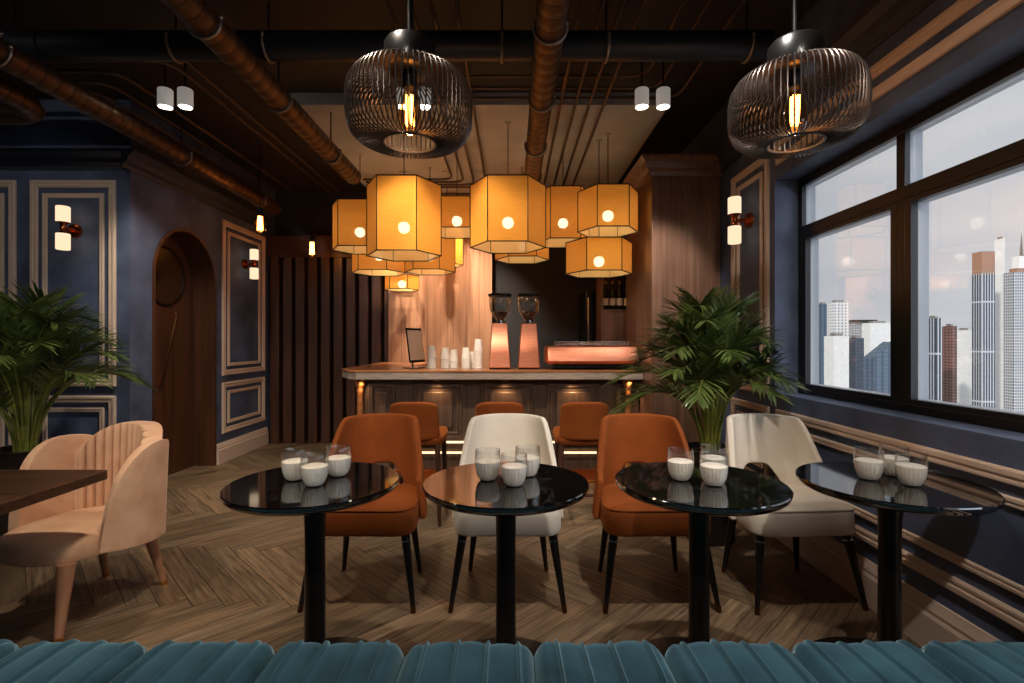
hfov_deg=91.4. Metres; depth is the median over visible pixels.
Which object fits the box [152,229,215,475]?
door
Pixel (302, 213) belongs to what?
wall
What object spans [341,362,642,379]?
countertop
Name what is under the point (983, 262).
tower
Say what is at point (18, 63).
copper pipe
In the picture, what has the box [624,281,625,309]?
bottle
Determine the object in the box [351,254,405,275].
lantern
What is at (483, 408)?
bar stool
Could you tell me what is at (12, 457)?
planter
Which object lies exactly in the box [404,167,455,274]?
lantern
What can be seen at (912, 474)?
glass tumbler
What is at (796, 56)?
cage pendant
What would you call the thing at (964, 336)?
tower
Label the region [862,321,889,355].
tower
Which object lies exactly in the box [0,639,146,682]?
seat cushion
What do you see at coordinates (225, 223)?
trim
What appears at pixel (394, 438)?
dining chair
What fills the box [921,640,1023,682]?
seat cushion
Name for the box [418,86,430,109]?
ceiling spotlight
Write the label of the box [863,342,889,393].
tower
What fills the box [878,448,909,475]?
glass tumbler
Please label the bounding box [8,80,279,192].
conduit
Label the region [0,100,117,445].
wall
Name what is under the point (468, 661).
seat cushion
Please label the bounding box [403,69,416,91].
socket
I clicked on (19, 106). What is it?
pipe
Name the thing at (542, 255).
lantern
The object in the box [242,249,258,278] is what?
wall sconce
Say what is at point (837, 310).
tower
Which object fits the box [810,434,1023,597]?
trim
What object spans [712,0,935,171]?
crown molding
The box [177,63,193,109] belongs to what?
ceiling spotlight
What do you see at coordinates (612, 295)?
bottle
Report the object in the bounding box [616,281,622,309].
bottle
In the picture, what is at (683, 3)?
conduit
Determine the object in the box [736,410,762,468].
trim
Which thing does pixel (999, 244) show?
tower
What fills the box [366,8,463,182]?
conduit
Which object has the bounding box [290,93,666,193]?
ceiling
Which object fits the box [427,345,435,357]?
paper cup
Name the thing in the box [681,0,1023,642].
wall
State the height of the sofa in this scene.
0.804 m
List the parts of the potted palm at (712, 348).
frond stem, frond stem, frond stem, frond stem, frond stem, frond stem, frond stem, frond stem, frond stem, frond stem, frond stem, frond stem, frond stem, frond stem, frond stem, frond stem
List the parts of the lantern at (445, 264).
wire frame, lamp shade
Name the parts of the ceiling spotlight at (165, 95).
stem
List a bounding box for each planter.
[0,442,41,536]
[686,442,735,545]
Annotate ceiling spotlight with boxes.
[157,65,173,109]
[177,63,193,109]
[396,87,409,109]
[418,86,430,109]
[635,62,648,109]
[656,62,669,109]
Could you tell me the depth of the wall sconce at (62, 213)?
4.10 m
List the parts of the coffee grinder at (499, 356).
lid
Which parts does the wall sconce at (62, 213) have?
lamp shade, lamp shade, arm, plate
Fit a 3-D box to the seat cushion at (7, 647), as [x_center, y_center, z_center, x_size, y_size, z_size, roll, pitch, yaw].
[-1.639,1.011,1.146,0.376,0.281,0.762,0,0,0]
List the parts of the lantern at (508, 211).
wire frame, lamp shade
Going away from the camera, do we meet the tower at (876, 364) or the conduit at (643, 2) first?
the conduit at (643, 2)
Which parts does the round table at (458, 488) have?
plate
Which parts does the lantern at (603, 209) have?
wire frame, lamp shade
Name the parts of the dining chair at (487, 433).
leg, leg, seat, backrest, leg, leg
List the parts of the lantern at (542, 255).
wire frame, lamp shade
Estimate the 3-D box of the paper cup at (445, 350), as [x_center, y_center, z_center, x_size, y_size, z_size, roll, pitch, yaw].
[-0.675,0.122,5.060,0.093,0.122,0.093,0,0,0]
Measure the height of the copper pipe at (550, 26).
0.542 m
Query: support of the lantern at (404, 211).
hanging from the ceiling at (502, 145)
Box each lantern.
[332,153,365,254]
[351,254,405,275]
[366,121,441,261]
[385,274,418,291]
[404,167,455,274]
[442,195,469,238]
[456,239,462,267]
[470,121,545,253]
[494,167,549,263]
[546,153,585,247]
[565,140,632,277]
[577,133,638,236]
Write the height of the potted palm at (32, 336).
1.772 m
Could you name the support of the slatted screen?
on the floor at (40, 581)
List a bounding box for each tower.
[819,302,826,384]
[824,333,848,387]
[827,300,848,335]
[849,320,877,337]
[849,336,863,389]
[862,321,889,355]
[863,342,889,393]
[929,316,941,400]
[942,324,956,402]
[957,328,971,404]
[972,251,994,407]
[994,236,1004,408]
[1003,268,1023,411]
[1012,233,1023,268]
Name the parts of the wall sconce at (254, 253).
plate, lamp shade, lamp shade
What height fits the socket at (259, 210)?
0.090 m
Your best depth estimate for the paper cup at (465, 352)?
4.99 m
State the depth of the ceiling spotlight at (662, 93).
3.58 m
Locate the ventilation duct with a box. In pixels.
[0,2,775,63]
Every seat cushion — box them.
[0,639,18,659]
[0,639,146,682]
[109,640,274,682]
[254,639,403,682]
[395,639,534,682]
[534,639,675,682]
[663,638,817,682]
[792,639,962,682]
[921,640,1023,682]
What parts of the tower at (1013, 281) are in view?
crown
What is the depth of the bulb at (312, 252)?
6.09 m
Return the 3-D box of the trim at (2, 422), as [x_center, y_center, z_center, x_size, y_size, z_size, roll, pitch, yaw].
[-4.565,0.745,4.232,0.530,0.370,0.016,0,0,0]
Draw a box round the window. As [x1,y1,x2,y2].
[798,53,1023,432]
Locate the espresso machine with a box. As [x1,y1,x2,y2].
[544,341,638,369]
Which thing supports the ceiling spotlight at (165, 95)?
attached to the ceiling at (713, 84)
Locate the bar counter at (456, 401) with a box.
[354,380,638,479]
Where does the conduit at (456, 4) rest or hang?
attached to the ceiling at (502, 145)
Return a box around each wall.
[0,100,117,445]
[118,100,275,443]
[276,192,595,439]
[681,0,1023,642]
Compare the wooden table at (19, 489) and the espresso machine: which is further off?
the espresso machine
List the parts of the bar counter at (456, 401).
panel, panel, panel, panel, panel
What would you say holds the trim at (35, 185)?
attached to the wall at (63, 126)
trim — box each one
[0,180,16,300]
[0,193,4,292]
[0,414,4,446]
[8,411,12,444]
[30,180,115,385]
[30,396,115,426]
[42,193,104,374]
[42,408,104,441]
[222,219,264,375]
[222,377,264,433]
[227,385,260,422]
[731,159,769,394]
[731,397,769,475]
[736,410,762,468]
[775,0,1023,164]
[775,409,1023,631]
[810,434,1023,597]
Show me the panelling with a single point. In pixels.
(452, 311)
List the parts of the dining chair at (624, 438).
leg, leg, backrest, seat, leg, leg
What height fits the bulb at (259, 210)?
0.929 m
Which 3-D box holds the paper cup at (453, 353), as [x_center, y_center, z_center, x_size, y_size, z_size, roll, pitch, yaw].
[-0.595,0.144,5.100,0.093,0.122,0.093,0,0,0]
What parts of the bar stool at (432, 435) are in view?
backrest, seat, leg, leg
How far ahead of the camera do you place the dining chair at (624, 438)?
2.83 m
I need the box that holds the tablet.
[403,328,424,368]
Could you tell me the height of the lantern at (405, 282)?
1.302 m
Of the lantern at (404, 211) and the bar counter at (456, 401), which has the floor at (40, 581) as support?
the bar counter at (456, 401)
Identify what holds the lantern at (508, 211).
hanging from the ceiling at (502, 145)
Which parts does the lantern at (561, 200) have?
wire frame, lamp shade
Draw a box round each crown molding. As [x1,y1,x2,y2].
[0,148,129,170]
[121,148,273,231]
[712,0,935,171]
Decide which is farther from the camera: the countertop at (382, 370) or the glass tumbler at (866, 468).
the countertop at (382, 370)
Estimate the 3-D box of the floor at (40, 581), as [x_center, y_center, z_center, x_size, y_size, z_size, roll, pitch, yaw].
[-1.416,1.350,3.599,8.326,0.001,7.485,0,0,0]
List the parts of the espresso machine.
cup rail, cup rail, cup rail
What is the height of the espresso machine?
0.272 m
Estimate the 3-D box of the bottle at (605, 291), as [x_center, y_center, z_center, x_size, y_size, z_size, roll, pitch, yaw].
[1.045,-0.515,5.600,0.069,0.324,0.069,0,0,0]
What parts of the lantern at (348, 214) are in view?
wire frame, lamp shade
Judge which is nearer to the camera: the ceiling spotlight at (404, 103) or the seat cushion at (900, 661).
the seat cushion at (900, 661)
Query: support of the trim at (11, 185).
attached to the wall at (63, 126)
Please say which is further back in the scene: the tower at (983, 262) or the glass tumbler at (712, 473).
the tower at (983, 262)
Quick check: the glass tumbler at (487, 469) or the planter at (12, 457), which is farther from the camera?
the planter at (12, 457)
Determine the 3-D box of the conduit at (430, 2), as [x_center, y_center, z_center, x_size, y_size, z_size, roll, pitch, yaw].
[-1.098,-1.912,3.557,1.304,0.025,5.113,0,0,0]
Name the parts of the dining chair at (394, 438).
leg, leg, seat, backrest, leg, leg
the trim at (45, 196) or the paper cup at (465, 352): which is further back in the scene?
the paper cup at (465, 352)
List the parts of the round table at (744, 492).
plate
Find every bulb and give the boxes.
[253,145,266,233]
[306,235,317,256]
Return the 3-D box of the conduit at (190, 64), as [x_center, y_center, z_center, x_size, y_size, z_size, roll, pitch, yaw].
[-3.402,-1.912,4.833,2.395,0.025,3.133,0,0,0]
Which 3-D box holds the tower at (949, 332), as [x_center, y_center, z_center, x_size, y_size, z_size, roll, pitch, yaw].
[495.590,85.745,566.500,5.620,211.210,13.000,0,0,0]
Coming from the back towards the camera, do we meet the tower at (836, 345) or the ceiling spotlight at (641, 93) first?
the tower at (836, 345)
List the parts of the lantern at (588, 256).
wire frame, lamp shade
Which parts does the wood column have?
crown, panel moulding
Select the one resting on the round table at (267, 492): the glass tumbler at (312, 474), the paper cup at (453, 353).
the glass tumbler at (312, 474)
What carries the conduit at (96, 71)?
attached to the ceiling at (713, 84)
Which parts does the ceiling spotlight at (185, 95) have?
stem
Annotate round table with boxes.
[220,462,399,653]
[422,462,588,656]
[615,462,793,656]
[795,462,1005,643]
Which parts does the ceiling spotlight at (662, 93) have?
stem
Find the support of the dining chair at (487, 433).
on the floor at (40, 581)
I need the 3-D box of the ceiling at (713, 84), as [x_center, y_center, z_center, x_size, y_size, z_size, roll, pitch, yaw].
[-1.980,-2.100,2.025,8.240,0.100,10.250,0,0,0]
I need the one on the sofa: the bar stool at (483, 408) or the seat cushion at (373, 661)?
the seat cushion at (373, 661)
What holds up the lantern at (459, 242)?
hanging from the ceiling at (502, 145)
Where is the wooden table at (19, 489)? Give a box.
[0,470,106,515]
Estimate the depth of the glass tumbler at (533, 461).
2.02 m
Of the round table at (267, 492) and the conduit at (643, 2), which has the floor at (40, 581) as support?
the round table at (267, 492)
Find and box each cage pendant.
[344,0,472,158]
[727,0,871,159]
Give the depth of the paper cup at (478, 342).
4.95 m
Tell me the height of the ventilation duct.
0.361 m
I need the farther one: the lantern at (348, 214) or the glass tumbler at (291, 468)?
the lantern at (348, 214)
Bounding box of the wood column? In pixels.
[622,154,721,463]
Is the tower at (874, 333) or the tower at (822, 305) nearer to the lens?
the tower at (874, 333)
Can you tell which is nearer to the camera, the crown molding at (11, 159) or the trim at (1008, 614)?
the trim at (1008, 614)
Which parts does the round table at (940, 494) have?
plate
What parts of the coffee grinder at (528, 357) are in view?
lid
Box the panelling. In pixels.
[388,194,491,366]
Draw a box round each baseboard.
[216,427,268,464]
[776,536,1000,646]
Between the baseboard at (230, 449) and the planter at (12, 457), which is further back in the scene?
the baseboard at (230, 449)
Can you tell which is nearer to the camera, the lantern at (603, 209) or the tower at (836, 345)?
the lantern at (603, 209)
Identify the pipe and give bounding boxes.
[0,37,281,214]
[0,76,45,124]
[160,0,360,184]
[523,0,569,180]
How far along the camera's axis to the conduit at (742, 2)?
3.98 m
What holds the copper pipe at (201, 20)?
hanging from the ceiling at (713, 84)
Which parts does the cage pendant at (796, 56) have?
rod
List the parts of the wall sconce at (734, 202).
lamp shade, lamp shade, arm, plate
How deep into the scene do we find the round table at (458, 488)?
1.93 m
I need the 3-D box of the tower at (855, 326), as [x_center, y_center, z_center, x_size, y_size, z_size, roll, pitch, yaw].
[492.968,80.525,704.500,31.814,221.650,17.000,0,0,0]
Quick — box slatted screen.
[267,236,387,443]
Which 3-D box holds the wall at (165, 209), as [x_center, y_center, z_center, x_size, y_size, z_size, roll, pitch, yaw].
[-3.290,-0.350,5.545,0.100,3.400,2.610,0,0,0]
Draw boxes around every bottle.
[603,281,607,309]
[609,281,615,309]
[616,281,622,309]
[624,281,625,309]
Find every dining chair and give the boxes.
[297,413,427,613]
[448,413,566,612]
[592,413,721,613]
[721,413,868,615]
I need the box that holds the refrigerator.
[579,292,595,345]
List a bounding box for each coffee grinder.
[488,293,511,368]
[517,293,540,368]
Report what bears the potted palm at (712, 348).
on the floor at (40, 581)
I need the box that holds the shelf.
[603,310,625,311]
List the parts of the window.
sash, sash, rail, sash, sash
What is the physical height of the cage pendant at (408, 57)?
1.228 m
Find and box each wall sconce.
[55,205,82,250]
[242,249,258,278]
[728,196,753,244]
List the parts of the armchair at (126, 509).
arm, seat, leg, leg, backrest, arm, leg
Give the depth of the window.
2.55 m
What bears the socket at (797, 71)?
attached to the cage pendant at (796, 56)
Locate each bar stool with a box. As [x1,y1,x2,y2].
[389,402,447,526]
[476,402,523,415]
[553,402,608,496]
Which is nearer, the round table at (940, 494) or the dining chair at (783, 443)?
the round table at (940, 494)
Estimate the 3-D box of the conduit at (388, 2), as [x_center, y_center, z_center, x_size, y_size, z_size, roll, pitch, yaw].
[-1.217,-1.912,3.457,1.065,0.025,4.913,0,0,0]
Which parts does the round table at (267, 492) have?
plate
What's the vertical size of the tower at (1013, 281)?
281.140 m
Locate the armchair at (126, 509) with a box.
[0,421,168,641]
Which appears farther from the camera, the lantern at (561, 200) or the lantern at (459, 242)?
the lantern at (459, 242)
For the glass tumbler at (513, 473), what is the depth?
1.88 m
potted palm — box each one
[0,279,160,536]
[601,284,809,545]
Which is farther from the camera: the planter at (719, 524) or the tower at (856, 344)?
the tower at (856, 344)
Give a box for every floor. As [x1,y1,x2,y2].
[0,440,921,658]
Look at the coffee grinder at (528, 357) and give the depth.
4.85 m
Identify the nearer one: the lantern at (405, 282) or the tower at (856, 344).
the lantern at (405, 282)
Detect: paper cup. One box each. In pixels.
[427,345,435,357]
[441,347,449,359]
[450,350,457,361]
[461,348,470,359]
[470,352,473,363]
[474,339,482,350]
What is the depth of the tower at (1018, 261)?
903.13 m
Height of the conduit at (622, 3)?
0.025 m
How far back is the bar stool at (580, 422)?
3.61 m
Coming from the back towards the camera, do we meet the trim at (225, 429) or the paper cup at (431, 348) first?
the trim at (225, 429)
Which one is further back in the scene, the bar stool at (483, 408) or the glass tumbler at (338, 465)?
the bar stool at (483, 408)
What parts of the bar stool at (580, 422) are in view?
leg, leg, seat, seat, backrest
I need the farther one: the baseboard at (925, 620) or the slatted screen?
the slatted screen
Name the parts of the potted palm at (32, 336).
frond stem, frond stem, frond stem, frond stem, frond stem, frond stem, frond stem, frond stem, frond stem, frond stem, frond stem, frond stem, frond stem, frond stem, frond stem, frond stem, frond stem, frond stem, frond stem, frond stem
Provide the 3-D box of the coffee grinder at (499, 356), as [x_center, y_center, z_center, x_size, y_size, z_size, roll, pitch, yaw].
[-0.120,-0.105,4.950,0.236,0.750,0.236,0,0,0]
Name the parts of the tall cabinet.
panel, door, panel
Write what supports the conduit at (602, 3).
attached to the ceiling at (502, 145)
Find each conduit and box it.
[0,69,294,192]
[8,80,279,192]
[24,89,264,192]
[146,62,330,192]
[185,62,339,192]
[353,0,686,77]
[356,0,711,89]
[361,0,745,99]
[363,0,451,180]
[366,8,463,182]
[428,0,473,185]
[442,0,485,187]
[543,0,583,183]
[553,0,605,184]
[562,0,625,184]
[572,0,646,184]
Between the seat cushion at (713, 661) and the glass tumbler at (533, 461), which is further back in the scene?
the glass tumbler at (533, 461)
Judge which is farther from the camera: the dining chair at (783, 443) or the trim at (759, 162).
the trim at (759, 162)
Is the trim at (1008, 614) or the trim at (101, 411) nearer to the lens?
the trim at (1008, 614)
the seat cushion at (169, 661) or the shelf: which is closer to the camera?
the seat cushion at (169, 661)
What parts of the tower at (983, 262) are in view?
crown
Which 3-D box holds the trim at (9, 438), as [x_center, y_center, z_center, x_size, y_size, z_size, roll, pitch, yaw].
[-4.565,0.745,4.229,0.730,0.570,0.022,0,0,0]
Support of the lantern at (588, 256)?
hanging from the ceiling at (502, 145)
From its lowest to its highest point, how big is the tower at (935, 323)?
217.350 m
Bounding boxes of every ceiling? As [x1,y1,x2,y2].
[0,0,817,191]
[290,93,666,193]
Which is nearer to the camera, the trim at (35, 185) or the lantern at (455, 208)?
the trim at (35, 185)
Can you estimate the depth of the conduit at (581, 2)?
3.85 m
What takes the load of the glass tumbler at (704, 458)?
on the round table at (744, 492)
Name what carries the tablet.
on the countertop at (382, 370)
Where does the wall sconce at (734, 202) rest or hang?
attached to the wall at (994, 541)
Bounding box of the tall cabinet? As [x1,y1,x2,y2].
[596,236,625,345]
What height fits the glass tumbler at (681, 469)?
0.119 m
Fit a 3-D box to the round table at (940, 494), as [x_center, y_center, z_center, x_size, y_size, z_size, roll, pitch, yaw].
[1.488,0.950,1.970,0.650,0.800,0.650,0,0,0]
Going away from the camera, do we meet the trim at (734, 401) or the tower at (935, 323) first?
the trim at (734, 401)
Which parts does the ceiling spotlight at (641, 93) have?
stem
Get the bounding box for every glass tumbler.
[281,449,308,480]
[300,453,328,485]
[325,445,351,476]
[475,448,500,480]
[501,453,527,485]
[515,446,539,476]
[667,449,693,480]
[699,452,727,485]
[700,446,726,464]
[853,447,884,479]
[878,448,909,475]
[894,452,927,485]
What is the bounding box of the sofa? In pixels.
[0,638,1023,682]
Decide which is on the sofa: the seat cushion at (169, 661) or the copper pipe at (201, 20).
the seat cushion at (169, 661)
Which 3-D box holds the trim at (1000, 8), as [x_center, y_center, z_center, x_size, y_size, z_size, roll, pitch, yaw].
[1.829,-1.308,1.130,0.022,0.175,4.660,0,0,0]
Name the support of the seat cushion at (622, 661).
on the sofa
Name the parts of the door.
handle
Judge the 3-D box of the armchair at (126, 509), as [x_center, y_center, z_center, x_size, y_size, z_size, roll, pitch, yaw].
[-2.198,0.907,2.589,0.698,0.894,0.658,0,0,14]
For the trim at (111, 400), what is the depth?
4.22 m
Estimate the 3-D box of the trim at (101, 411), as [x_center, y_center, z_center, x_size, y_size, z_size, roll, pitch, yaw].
[-3.715,0.745,4.232,0.520,0.370,0.016,0,0,0]
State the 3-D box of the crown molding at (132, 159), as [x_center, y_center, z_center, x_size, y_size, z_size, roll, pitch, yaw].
[-3.188,-1.525,5.370,0.105,0.150,2.460,0,0,0]
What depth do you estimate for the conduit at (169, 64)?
4.17 m
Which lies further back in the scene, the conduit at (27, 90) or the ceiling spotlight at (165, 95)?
the conduit at (27, 90)
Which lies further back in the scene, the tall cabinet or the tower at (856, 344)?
the tower at (856, 344)
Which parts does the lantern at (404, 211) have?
wire frame, lamp shade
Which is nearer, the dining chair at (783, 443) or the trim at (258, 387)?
the dining chair at (783, 443)
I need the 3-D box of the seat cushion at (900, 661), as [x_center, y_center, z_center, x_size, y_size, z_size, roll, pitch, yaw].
[1.010,1.011,1.146,0.376,0.281,0.762,0,0,0]
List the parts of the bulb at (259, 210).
cord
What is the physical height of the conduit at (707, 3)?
0.021 m
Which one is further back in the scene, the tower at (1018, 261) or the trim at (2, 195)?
the tower at (1018, 261)
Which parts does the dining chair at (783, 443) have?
leg, leg, backrest, seat, leg, leg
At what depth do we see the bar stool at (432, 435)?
3.63 m
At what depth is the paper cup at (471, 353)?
5.08 m
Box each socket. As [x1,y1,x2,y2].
[257,208,262,216]
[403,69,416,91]
[789,69,802,91]
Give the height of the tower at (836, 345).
198.470 m
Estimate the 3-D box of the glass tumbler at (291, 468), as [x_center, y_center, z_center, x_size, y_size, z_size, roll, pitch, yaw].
[-0.864,0.488,1.989,0.103,0.119,0.103,0,0,0]

